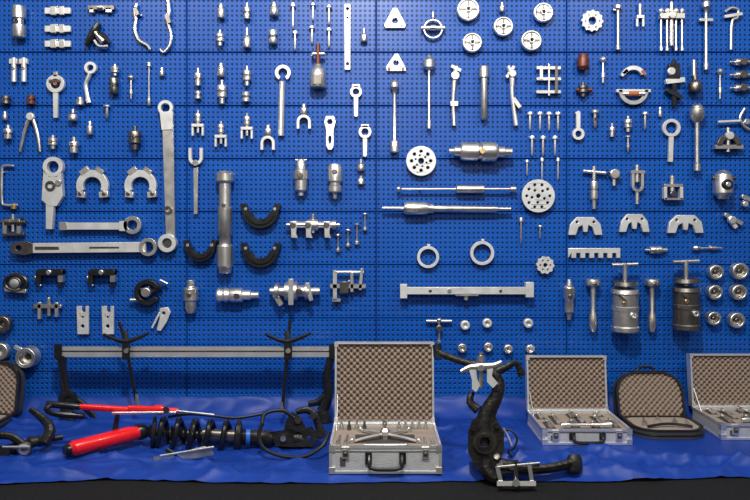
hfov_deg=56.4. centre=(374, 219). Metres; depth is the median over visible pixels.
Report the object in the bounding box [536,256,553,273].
disc
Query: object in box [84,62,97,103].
wrench
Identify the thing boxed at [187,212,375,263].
pegboard panel
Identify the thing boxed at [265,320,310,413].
clamp
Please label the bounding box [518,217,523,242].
bolt
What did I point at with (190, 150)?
wrench
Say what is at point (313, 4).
pin
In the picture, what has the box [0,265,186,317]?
pegboard panel
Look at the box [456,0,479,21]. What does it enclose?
disc
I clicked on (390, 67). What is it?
plate
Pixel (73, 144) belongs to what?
socket
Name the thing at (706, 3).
rod
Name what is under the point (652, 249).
bolt
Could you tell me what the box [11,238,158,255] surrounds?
bar
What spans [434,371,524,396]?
pegboard panel
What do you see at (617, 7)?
wrench
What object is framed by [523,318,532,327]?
ring
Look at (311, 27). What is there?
pin
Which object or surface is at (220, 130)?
injector puller
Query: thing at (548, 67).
clamp
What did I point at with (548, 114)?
bolt
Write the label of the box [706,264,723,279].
cup
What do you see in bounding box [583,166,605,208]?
tool
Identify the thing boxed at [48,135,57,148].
socket
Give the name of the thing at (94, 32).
claw puller jaw
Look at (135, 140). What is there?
driver
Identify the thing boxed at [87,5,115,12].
bridge
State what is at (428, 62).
rod
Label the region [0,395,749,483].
cloth
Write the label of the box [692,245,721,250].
shaft
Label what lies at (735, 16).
rod
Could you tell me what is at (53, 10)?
plate
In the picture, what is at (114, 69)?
socket
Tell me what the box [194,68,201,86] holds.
socket
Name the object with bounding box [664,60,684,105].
clamp
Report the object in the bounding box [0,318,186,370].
pegboard panel
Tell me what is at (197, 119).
injector puller
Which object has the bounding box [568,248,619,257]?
bar
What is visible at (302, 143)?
pegboard panel
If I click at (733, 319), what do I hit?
cup
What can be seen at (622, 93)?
clamp
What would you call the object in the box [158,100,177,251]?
bar
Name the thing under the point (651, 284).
drift
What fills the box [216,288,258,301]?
pilot bearing puller
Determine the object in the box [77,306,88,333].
plate
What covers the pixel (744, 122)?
hook
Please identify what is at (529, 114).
bolt
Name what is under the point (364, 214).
bolt
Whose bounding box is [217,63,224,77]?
socket
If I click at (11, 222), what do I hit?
mini puller
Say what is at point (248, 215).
ring
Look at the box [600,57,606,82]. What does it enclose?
socket
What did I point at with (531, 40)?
disc
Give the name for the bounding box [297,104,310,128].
yoke
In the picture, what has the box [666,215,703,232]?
lock plate
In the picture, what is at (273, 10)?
socket
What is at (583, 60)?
connector
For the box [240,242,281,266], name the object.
ring
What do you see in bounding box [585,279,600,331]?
drift
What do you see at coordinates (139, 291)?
joint
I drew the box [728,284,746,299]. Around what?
cup
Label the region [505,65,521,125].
lever
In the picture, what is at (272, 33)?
socket
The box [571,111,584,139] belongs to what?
wrench
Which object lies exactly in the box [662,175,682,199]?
yoke
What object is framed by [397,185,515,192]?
rod
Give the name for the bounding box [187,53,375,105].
pegboard panel
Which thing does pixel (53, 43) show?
plate
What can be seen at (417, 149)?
disc
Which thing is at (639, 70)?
holder
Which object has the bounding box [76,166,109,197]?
horseshoe puller
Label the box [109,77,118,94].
socket
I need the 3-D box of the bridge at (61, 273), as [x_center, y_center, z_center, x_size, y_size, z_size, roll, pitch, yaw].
[-1.614,0.290,3.468,0.149,0.094,0.065,0,0,0]
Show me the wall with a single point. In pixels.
(0, 264)
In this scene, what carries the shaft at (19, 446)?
on the cloth
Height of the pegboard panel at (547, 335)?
0.264 m
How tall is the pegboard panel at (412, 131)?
0.262 m
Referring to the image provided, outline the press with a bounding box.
[269,279,319,306]
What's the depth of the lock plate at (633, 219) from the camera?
3.47 m
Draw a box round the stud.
[357,175,363,184]
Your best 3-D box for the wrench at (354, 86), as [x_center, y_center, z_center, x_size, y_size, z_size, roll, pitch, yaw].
[-0.095,-0.593,3.485,0.060,0.162,0.030,0,0,0]
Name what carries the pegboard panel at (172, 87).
attached to the wall
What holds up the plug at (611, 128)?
attached to the pegboard panel at (650, 143)
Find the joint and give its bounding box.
[129,279,167,304]
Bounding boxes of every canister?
[610,262,639,333]
[671,259,700,331]
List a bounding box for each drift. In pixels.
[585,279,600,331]
[644,279,659,331]
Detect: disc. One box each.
[406,146,435,175]
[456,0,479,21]
[462,32,481,52]
[493,16,512,36]
[520,30,541,51]
[521,179,554,212]
[533,2,553,22]
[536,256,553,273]
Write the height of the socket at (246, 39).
0.099 m
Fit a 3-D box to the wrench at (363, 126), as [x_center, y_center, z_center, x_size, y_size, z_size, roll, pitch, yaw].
[-0.050,-0.394,3.485,0.065,0.162,0.030,0,0,0]
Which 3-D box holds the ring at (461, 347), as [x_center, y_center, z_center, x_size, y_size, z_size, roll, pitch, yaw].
[0.432,0.636,3.483,0.048,0.047,0.035,0,0,0]
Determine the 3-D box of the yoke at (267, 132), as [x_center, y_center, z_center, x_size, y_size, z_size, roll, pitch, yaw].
[-0.531,-0.410,3.479,0.070,0.124,0.043,0,0,0]
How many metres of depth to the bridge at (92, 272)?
3.45 m
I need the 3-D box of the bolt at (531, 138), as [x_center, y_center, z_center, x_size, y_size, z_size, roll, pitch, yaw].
[0.780,-0.368,3.483,0.030,0.099,0.035,0,0,0]
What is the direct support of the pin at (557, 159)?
attached to the pegboard panel at (390, 173)
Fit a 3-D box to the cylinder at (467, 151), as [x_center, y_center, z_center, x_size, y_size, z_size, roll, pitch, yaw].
[0.518,-0.336,3.441,0.310,0.099,0.119,0,0,0]
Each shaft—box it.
[0,407,62,455]
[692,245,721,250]
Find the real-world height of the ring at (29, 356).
0.116 m
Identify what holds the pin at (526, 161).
attached to the pegboard panel at (390, 173)
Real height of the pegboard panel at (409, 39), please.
0.262 m
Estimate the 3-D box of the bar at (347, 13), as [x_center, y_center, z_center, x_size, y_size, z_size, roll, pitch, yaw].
[-0.137,-0.911,3.490,0.030,0.329,0.020,0,0,0]
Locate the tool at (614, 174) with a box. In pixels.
[608,169,620,185]
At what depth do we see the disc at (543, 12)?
3.46 m
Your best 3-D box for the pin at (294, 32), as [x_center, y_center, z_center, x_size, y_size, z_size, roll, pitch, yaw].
[-0.398,-0.890,3.483,0.030,0.099,0.035,0,0,0]
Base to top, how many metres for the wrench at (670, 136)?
0.214 m
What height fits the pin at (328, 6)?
0.099 m
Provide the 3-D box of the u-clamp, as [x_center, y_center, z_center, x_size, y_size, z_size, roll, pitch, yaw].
[1.301,-0.176,3.480,0.070,0.194,0.040,0,0,0]
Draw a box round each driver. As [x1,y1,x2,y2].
[11,203,16,208]
[129,126,140,149]
[688,60,701,92]
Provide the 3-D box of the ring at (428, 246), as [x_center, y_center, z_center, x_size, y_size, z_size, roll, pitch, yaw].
[0.263,0.179,3.482,0.109,0.119,0.037,0,0,0]
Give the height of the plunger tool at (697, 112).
0.331 m
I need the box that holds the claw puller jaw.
[84,22,110,47]
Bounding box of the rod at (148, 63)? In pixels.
[147,62,150,105]
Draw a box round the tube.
[216,171,233,272]
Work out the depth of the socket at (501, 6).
3.47 m
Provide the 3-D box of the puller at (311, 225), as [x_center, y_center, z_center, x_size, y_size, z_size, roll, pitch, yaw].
[-0.306,0.029,3.458,0.266,0.118,0.085,0,0,0]
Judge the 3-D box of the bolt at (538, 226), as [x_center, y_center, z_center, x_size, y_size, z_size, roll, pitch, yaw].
[0.821,0.060,3.485,0.025,0.070,0.030,0,0,0]
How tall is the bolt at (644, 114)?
0.090 m
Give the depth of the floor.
2.58 m
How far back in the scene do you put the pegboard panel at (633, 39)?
3.50 m
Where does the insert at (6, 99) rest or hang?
attached to the pegboard panel at (172, 87)
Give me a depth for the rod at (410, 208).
3.44 m
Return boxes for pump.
[43,401,213,455]
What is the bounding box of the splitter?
[330,268,365,301]
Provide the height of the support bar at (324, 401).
0.399 m
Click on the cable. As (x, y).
(506, 430)
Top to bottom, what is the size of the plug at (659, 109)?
0.050 m
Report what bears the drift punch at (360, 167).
attached to the pegboard panel at (260, 184)
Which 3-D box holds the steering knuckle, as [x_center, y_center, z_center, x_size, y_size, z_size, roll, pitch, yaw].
[0.508,0.733,2.647,0.575,0.513,0.139,0,0,0]
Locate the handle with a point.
(394, 84)
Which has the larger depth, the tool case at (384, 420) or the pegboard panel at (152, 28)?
the pegboard panel at (152, 28)
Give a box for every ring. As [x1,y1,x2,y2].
[0,315,12,332]
[0,342,10,359]
[13,345,40,367]
[183,239,218,260]
[240,203,281,227]
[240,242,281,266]
[417,244,438,267]
[457,343,466,352]
[460,320,469,329]
[470,239,493,264]
[482,318,491,327]
[483,342,492,351]
[503,344,512,353]
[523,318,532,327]
[525,344,534,353]
[581,10,602,31]
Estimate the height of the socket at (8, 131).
0.069 m
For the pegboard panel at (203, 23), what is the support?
attached to the wall
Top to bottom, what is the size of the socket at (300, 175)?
0.184 m
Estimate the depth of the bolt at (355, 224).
3.48 m
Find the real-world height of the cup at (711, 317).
0.069 m
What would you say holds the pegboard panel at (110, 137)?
attached to the wall
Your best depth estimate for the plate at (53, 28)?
3.48 m
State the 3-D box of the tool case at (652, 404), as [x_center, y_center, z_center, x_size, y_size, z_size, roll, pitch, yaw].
[1.323,0.841,3.268,0.336,0.255,0.369,0,0,0]
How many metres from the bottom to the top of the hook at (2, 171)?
0.212 m
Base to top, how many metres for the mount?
0.143 m
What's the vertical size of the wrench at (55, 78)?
0.229 m
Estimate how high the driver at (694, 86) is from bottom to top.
0.158 m
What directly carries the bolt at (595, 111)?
attached to the pegboard panel at (650, 143)
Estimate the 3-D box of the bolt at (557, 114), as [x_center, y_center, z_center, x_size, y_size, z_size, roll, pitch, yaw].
[0.910,-0.490,3.483,0.030,0.094,0.035,0,0,0]
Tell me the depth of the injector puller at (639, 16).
3.47 m
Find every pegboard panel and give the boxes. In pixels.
[0,0,187,52]
[0,53,186,105]
[0,106,186,158]
[0,159,186,211]
[0,212,186,263]
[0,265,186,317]
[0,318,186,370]
[23,371,187,396]
[187,0,375,52]
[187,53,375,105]
[187,106,375,158]
[187,159,375,211]
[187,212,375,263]
[187,265,375,317]
[187,318,375,370]
[187,371,334,396]
[376,0,565,52]
[376,53,565,105]
[376,106,565,158]
[376,159,565,211]
[376,212,565,263]
[376,265,565,317]
[376,318,565,370]
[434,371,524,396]
[566,0,749,52]
[566,53,749,105]
[566,106,749,158]
[566,159,749,211]
[566,212,749,263]
[566,265,749,317]
[566,318,749,370]
[606,371,686,396]
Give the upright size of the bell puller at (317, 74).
0.217 m
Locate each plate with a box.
[44,6,70,15]
[44,24,70,33]
[44,39,70,48]
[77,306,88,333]
[102,306,113,333]
[151,307,170,330]
[153,446,213,460]
[384,8,405,27]
[386,54,405,70]
[568,217,601,234]
[619,214,649,231]
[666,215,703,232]
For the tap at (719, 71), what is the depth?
3.48 m
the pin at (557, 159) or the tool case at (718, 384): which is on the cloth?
the tool case at (718, 384)
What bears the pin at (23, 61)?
attached to the pegboard panel at (172, 87)
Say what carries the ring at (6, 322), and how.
attached to the pegboard panel at (43, 333)
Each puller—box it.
[0,214,26,235]
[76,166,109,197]
[124,166,157,197]
[191,110,204,135]
[214,121,227,146]
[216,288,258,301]
[240,113,252,138]
[286,214,339,237]
[310,44,325,88]
[460,352,502,391]
[495,460,539,488]
[635,3,644,26]
[658,2,684,50]
[713,120,743,151]
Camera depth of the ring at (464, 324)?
3.47 m
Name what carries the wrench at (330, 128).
hanging from the pegboard panel at (302, 143)
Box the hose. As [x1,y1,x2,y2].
[257,408,330,458]
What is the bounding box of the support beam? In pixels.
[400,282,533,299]
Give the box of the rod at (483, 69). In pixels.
[479,65,488,119]
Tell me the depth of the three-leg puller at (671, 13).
3.46 m
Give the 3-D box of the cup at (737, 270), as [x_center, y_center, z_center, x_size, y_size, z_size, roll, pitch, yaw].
[1.804,0.253,3.475,0.084,0.084,0.050,0,0,0]
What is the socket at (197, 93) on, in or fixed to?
attached to the pegboard panel at (263, 87)
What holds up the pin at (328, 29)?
hanging from the pegboard panel at (203, 23)
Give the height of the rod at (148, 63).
0.219 m
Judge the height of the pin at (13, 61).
0.119 m
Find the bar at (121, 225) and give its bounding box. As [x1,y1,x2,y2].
[59,216,142,233]
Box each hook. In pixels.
[0,164,18,206]
[133,3,150,49]
[159,0,172,53]
[738,107,749,130]
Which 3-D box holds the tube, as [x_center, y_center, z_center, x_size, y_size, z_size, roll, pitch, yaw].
[-0.739,0.010,3.450,0.088,0.503,0.088,0,0,37]
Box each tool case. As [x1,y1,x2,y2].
[0,361,24,427]
[329,341,441,473]
[524,355,631,444]
[612,366,704,439]
[685,353,749,439]
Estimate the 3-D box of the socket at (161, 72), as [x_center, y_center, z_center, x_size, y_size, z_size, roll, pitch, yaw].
[-1.060,-0.736,3.485,0.025,0.045,0.030,0,0,0]
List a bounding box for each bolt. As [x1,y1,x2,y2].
[335,234,340,251]
[345,229,350,246]
[354,223,359,244]
[362,213,367,230]
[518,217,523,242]
[527,112,532,130]
[529,136,534,155]
[537,112,542,130]
[537,225,542,237]
[540,136,545,155]
[546,112,551,130]
[552,136,557,155]
[555,112,560,130]
[591,109,598,127]
[642,112,647,129]
[645,246,667,253]
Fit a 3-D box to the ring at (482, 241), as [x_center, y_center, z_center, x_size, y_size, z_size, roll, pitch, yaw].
[0.531,0.159,3.482,0.119,0.129,0.037,0,0,0]
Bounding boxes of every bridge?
[34,269,65,287]
[86,269,116,287]
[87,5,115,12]
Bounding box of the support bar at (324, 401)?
[54,344,334,423]
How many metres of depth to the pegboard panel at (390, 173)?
3.50 m
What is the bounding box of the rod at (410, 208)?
[382,202,510,214]
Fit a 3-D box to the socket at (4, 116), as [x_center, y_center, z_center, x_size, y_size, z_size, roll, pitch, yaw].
[-1.841,-0.517,3.485,0.025,0.045,0.030,0,0,0]
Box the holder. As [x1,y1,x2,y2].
[619,66,646,76]
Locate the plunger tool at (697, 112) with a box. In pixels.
[689,104,704,170]
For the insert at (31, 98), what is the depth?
3.46 m
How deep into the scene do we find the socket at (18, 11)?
3.44 m
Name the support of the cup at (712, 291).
attached to the pegboard panel at (578, 274)
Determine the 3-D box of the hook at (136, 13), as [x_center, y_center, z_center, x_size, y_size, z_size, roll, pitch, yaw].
[-1.159,-0.962,3.483,0.090,0.237,0.035,0,0,0]
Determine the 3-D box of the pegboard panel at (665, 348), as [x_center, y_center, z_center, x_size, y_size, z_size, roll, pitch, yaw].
[1.433,0.625,3.514,0.947,0.264,0.028,0,0,0]
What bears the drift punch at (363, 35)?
attached to the pegboard panel at (203, 23)
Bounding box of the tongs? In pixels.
[19,112,40,151]
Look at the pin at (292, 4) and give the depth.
3.47 m
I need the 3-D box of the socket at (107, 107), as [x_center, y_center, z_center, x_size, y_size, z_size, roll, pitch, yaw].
[-1.331,-0.536,3.480,0.035,0.070,0.040,0,0,0]
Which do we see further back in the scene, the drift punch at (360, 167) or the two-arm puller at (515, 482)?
the drift punch at (360, 167)
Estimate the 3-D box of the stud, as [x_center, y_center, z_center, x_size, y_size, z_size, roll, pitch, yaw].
[-0.069,-0.199,3.479,0.035,0.045,0.037,0,0,39]
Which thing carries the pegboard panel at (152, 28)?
attached to the wall
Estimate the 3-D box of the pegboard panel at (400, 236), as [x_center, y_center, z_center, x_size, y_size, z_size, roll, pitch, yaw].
[0.482,0.091,3.514,0.950,0.262,0.028,0,0,0]
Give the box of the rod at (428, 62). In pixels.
[423,55,434,128]
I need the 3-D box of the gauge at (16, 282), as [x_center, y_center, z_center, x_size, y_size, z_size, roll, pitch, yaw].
[-1.777,0.312,3.473,0.131,0.101,0.055,0,0,0]
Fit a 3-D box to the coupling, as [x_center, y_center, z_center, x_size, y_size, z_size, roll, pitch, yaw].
[1.038,-0.648,3.475,0.079,0.074,0.050,0,0,0]
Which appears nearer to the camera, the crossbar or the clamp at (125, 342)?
the clamp at (125, 342)
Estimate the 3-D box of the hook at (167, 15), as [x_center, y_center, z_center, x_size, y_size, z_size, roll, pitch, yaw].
[-1.039,-0.961,3.483,0.067,0.267,0.035,0,0,0]
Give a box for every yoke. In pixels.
[261,125,274,149]
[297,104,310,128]
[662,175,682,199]
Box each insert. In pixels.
[1,95,10,104]
[27,95,34,104]
[76,97,83,105]
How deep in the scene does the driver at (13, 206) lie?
3.47 m
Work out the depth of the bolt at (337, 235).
3.48 m
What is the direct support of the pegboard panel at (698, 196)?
attached to the wall
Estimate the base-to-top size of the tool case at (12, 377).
0.307 m
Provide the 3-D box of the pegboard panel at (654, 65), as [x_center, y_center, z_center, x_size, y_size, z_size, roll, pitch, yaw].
[1.433,-0.705,3.514,0.947,0.264,0.028,0,0,0]
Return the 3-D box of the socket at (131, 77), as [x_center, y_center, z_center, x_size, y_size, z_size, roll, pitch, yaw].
[-1.213,-0.661,3.483,0.029,0.119,0.035,0,0,0]
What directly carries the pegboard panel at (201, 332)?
attached to the wall
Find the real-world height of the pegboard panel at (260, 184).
0.262 m
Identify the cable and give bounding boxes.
[502,428,517,457]
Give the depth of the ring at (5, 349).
3.46 m
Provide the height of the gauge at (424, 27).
0.136 m
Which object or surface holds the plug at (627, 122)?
attached to the pegboard panel at (650, 143)
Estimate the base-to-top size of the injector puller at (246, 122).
0.129 m
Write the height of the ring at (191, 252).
0.108 m
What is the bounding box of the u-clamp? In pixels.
[629,165,644,203]
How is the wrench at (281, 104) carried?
hanging from the pegboard panel at (263, 87)
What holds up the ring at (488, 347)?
attached to the pegboard panel at (547, 335)
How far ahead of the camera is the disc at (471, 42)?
3.46 m
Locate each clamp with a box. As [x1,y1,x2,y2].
[103,321,148,405]
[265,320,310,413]
[536,63,560,95]
[615,89,650,104]
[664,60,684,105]
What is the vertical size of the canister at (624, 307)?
0.341 m
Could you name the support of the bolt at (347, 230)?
attached to the pegboard panel at (202, 227)
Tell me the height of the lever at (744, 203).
0.063 m
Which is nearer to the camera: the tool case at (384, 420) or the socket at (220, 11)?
the tool case at (384, 420)
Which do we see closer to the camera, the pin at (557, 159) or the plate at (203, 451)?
the plate at (203, 451)
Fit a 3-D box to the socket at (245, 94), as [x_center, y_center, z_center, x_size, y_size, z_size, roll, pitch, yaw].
[-0.640,-0.611,3.476,0.040,0.050,0.042,0,0,40]
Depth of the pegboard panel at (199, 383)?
3.50 m
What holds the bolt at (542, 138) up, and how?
attached to the pegboard panel at (412, 131)
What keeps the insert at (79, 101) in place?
attached to the pegboard panel at (172, 87)
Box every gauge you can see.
[3,273,28,292]
[421,12,444,38]
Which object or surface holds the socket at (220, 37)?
attached to the pegboard panel at (203, 23)
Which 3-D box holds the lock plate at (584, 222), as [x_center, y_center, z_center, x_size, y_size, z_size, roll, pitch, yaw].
[1.044,0.030,3.485,0.168,0.090,0.030,0,0,0]
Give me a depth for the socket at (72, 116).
3.46 m
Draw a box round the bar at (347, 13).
[344,4,350,69]
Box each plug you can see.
[609,123,614,136]
[624,116,631,131]
[625,135,630,150]
[658,107,661,116]
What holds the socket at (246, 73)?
attached to the pegboard panel at (263, 87)
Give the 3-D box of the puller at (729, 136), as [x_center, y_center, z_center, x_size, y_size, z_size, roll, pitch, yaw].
[1.750,-0.418,3.473,0.139,0.161,0.055,0,0,0]
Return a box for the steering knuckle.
[433,344,582,484]
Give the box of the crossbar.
[33,297,62,318]
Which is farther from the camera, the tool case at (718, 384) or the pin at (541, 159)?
the pin at (541, 159)
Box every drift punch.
[357,159,364,170]
[361,28,366,42]
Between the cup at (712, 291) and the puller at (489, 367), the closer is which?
the puller at (489, 367)
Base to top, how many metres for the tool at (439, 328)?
0.124 m
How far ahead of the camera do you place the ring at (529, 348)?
3.47 m
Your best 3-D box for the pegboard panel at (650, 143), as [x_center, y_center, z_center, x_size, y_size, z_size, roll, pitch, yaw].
[1.433,-0.439,3.514,0.947,0.262,0.028,0,0,0]
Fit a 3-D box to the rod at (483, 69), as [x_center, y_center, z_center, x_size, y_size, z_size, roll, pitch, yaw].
[0.538,-0.629,3.467,0.049,0.267,0.055,0,0,-32]
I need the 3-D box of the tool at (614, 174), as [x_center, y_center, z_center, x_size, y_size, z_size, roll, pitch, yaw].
[1.187,-0.211,3.478,0.064,0.084,0.045,0,0,0]
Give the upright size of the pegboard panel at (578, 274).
0.264 m
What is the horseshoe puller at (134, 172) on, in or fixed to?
hanging from the pegboard panel at (22, 183)
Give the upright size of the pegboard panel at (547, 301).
0.264 m
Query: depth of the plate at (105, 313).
3.47 m
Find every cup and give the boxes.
[704,311,720,324]
[705,284,722,299]
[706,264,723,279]
[726,312,744,327]
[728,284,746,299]
[729,262,748,279]
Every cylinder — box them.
[449,142,512,161]
[563,279,574,319]
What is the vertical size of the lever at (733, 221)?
0.082 m
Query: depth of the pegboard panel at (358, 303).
3.50 m
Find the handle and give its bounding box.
[390,80,398,152]
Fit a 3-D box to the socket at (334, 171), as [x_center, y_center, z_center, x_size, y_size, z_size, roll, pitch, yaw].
[-0.199,-0.190,3.459,0.074,0.173,0.077,0,0,41]
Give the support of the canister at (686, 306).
attached to the pegboard panel at (578, 274)
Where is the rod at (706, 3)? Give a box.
[699,0,713,69]
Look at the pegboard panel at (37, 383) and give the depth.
3.50 m
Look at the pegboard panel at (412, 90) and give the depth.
3.50 m
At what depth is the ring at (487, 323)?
3.47 m
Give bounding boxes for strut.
[148,406,325,450]
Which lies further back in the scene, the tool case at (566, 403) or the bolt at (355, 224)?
the bolt at (355, 224)
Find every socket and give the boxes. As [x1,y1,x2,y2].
[2,111,7,120]
[3,125,12,138]
[12,4,25,38]
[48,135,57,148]
[68,109,77,121]
[69,137,78,152]
[87,121,92,134]
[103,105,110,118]
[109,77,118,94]
[111,64,118,75]
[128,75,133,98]
[159,67,164,76]
[183,280,198,312]
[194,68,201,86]
[194,90,201,99]
[215,30,224,46]
[217,3,224,18]
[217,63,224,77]
[217,80,226,103]
[242,66,250,85]
[242,91,249,102]
[243,3,250,19]
[243,28,250,48]
[268,29,276,44]
[269,1,277,16]
[293,159,308,195]
[327,164,341,198]
[499,2,504,12]
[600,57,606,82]
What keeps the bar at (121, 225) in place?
attached to the pegboard panel at (154, 226)
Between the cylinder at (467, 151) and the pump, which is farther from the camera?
the cylinder at (467, 151)
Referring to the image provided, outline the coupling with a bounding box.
[576,82,591,96]
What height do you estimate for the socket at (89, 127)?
0.070 m
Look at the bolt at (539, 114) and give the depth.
3.47 m
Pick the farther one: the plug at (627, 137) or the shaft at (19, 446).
the plug at (627, 137)
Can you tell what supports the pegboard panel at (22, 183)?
attached to the wall
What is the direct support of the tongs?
hanging from the pegboard panel at (110, 137)
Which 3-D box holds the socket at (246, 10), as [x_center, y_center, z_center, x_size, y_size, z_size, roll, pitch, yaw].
[-0.635,-1.038,3.476,0.040,0.079,0.042,0,0,40]
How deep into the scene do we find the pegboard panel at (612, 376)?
3.50 m
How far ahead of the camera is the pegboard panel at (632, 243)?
3.50 m
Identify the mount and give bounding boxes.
[711,170,736,198]
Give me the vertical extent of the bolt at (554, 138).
0.099 m
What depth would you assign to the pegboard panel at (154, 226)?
3.50 m
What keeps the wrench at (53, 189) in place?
hanging from the pegboard panel at (22, 183)
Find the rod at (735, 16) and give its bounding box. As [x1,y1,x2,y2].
[724,6,742,49]
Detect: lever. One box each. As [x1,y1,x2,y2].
[450,65,461,125]
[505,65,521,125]
[722,212,743,228]
[740,194,749,206]
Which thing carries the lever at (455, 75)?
attached to the pegboard panel at (412, 90)
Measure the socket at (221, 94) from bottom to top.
0.119 m
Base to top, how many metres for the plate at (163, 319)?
0.118 m
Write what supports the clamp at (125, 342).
attached to the support bar at (324, 401)
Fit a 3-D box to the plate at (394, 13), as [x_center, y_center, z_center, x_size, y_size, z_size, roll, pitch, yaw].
[0.100,-1.006,3.485,0.110,0.100,0.030,0,0,0]
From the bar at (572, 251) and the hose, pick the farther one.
the bar at (572, 251)
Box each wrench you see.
[42,157,64,228]
[46,72,65,117]
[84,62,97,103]
[188,148,202,213]
[275,65,290,135]
[324,116,335,149]
[350,84,361,116]
[358,124,370,156]
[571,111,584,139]
[613,3,621,49]
[661,119,680,161]
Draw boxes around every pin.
[9,57,18,81]
[19,57,28,81]
[290,2,295,27]
[292,30,297,50]
[309,25,314,43]
[310,2,315,20]
[326,4,331,24]
[326,27,331,47]
[525,160,528,174]
[540,158,543,178]
[556,158,559,178]
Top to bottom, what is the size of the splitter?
0.166 m
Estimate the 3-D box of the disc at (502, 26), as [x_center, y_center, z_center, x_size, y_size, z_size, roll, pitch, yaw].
[0.635,-0.958,3.475,0.099,0.099,0.050,0,0,0]
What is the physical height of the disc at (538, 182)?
0.164 m
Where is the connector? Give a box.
[577,53,588,70]
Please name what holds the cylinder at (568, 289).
attached to the pegboard panel at (578, 274)
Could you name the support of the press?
attached to the pegboard panel at (358, 303)
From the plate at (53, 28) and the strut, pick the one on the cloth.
the strut
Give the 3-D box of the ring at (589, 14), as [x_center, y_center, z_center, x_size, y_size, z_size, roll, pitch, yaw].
[1.079,-0.989,3.485,0.109,0.109,0.031,0,0,0]
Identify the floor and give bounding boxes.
[0,476,749,499]
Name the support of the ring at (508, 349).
attached to the pegboard panel at (547, 335)
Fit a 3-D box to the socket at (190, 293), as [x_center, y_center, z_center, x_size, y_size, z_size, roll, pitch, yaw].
[-0.911,0.378,3.459,0.074,0.163,0.077,0,0,41]

